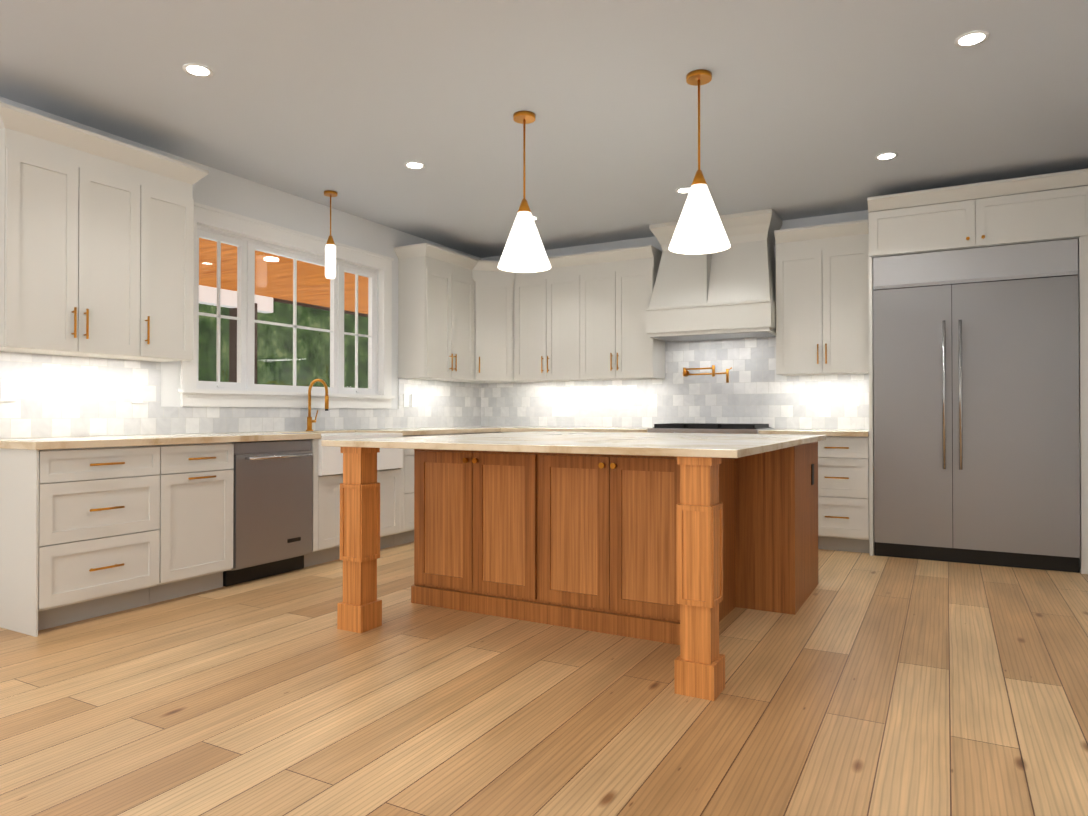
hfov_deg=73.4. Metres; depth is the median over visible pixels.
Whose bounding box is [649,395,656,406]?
electrical outlet
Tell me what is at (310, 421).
faucet
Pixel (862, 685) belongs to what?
floor
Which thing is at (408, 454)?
base cabinet
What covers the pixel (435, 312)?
upper cabinet
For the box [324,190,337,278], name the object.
light
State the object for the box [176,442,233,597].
base cabinet
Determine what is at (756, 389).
backsplash
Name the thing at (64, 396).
backsplash
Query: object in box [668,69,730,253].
pendant light
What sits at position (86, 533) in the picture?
base cabinet
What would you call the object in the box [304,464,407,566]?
base cabinet
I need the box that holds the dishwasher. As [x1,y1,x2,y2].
[223,440,312,586]
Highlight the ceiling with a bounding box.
[0,0,1087,257]
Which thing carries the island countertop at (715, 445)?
on the kitchen island
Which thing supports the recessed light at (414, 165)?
in the ceiling
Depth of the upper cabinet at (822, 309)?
5.84 m
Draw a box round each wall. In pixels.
[0,97,479,438]
[480,210,867,429]
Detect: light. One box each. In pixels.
[182,63,212,77]
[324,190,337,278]
[404,162,424,168]
[498,111,550,272]
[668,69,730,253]
[676,187,690,193]
[875,152,897,159]
[954,31,989,46]
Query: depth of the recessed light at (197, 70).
3.55 m
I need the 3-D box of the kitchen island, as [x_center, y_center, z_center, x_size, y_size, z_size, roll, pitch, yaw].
[0.344,0.636,4.024,1.912,0.885,2.125,0,-1,29]
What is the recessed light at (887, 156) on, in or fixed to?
in the ceiling
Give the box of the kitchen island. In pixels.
[337,441,817,700]
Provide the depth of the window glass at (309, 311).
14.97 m
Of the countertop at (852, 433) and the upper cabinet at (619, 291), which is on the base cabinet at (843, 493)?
the countertop at (852, 433)
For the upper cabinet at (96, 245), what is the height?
1.175 m
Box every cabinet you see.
[0,102,208,361]
[0,444,175,636]
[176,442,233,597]
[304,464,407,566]
[394,243,477,380]
[403,434,447,542]
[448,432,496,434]
[453,260,521,382]
[514,261,585,381]
[586,253,664,380]
[774,220,868,375]
[818,436,869,552]
[867,169,1087,573]
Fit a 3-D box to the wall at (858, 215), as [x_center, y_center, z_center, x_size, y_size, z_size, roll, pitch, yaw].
[1.653,-0.259,6.625,5.190,2.720,0.160,0,-1,29]
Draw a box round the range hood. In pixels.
[646,209,781,341]
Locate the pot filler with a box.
[683,365,731,382]
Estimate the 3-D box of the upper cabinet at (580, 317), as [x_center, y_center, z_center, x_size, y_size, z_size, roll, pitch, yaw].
[0.126,-0.809,7.190,0.786,1.080,0.327,0,-1,29]
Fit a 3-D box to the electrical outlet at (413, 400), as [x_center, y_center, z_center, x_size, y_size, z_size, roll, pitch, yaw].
[-1.214,-0.067,6.811,0.009,0.116,0.070,0,-1,29]
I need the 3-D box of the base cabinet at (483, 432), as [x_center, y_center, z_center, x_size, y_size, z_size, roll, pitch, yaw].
[-0.927,0.664,6.708,0.617,0.876,0.927,0,-1,29]
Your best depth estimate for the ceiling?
3.87 m
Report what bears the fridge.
on the floor
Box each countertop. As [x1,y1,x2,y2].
[0,426,512,449]
[321,431,825,457]
[500,427,868,436]
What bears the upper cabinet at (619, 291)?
attached to the wall at (858, 215)
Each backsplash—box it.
[0,351,480,438]
[481,337,868,429]
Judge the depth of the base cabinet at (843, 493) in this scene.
5.50 m
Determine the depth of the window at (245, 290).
5.54 m
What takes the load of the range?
on the countertop at (852, 433)
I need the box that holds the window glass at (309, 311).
[198,238,367,387]
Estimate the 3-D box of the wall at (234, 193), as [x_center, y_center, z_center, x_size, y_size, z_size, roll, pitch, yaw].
[-3.063,-0.285,3.652,0.160,2.720,9.920,0,-1,29]
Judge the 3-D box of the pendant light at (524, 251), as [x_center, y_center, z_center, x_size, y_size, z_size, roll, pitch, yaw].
[-0.110,-1.213,4.088,0.300,0.854,0.300,0,-1,29]
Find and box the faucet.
[306,379,328,430]
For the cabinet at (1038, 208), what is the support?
on the floor
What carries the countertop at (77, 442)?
on the base cabinet at (86, 533)
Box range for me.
[647,423,773,433]
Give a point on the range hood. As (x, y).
(729, 293)
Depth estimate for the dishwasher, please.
4.62 m
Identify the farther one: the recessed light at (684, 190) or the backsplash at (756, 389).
the backsplash at (756, 389)
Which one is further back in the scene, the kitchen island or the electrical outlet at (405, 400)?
the electrical outlet at (405, 400)
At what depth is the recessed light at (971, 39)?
3.26 m
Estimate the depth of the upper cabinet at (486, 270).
7.18 m
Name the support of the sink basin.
in the countertop at (77, 442)
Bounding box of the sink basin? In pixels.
[318,432,402,475]
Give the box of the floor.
[0,541,1087,815]
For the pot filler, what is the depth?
6.52 m
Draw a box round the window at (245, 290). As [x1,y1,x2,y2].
[178,202,394,408]
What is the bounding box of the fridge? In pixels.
[873,239,1079,572]
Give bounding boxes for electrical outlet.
[403,394,408,406]
[411,394,415,406]
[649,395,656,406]

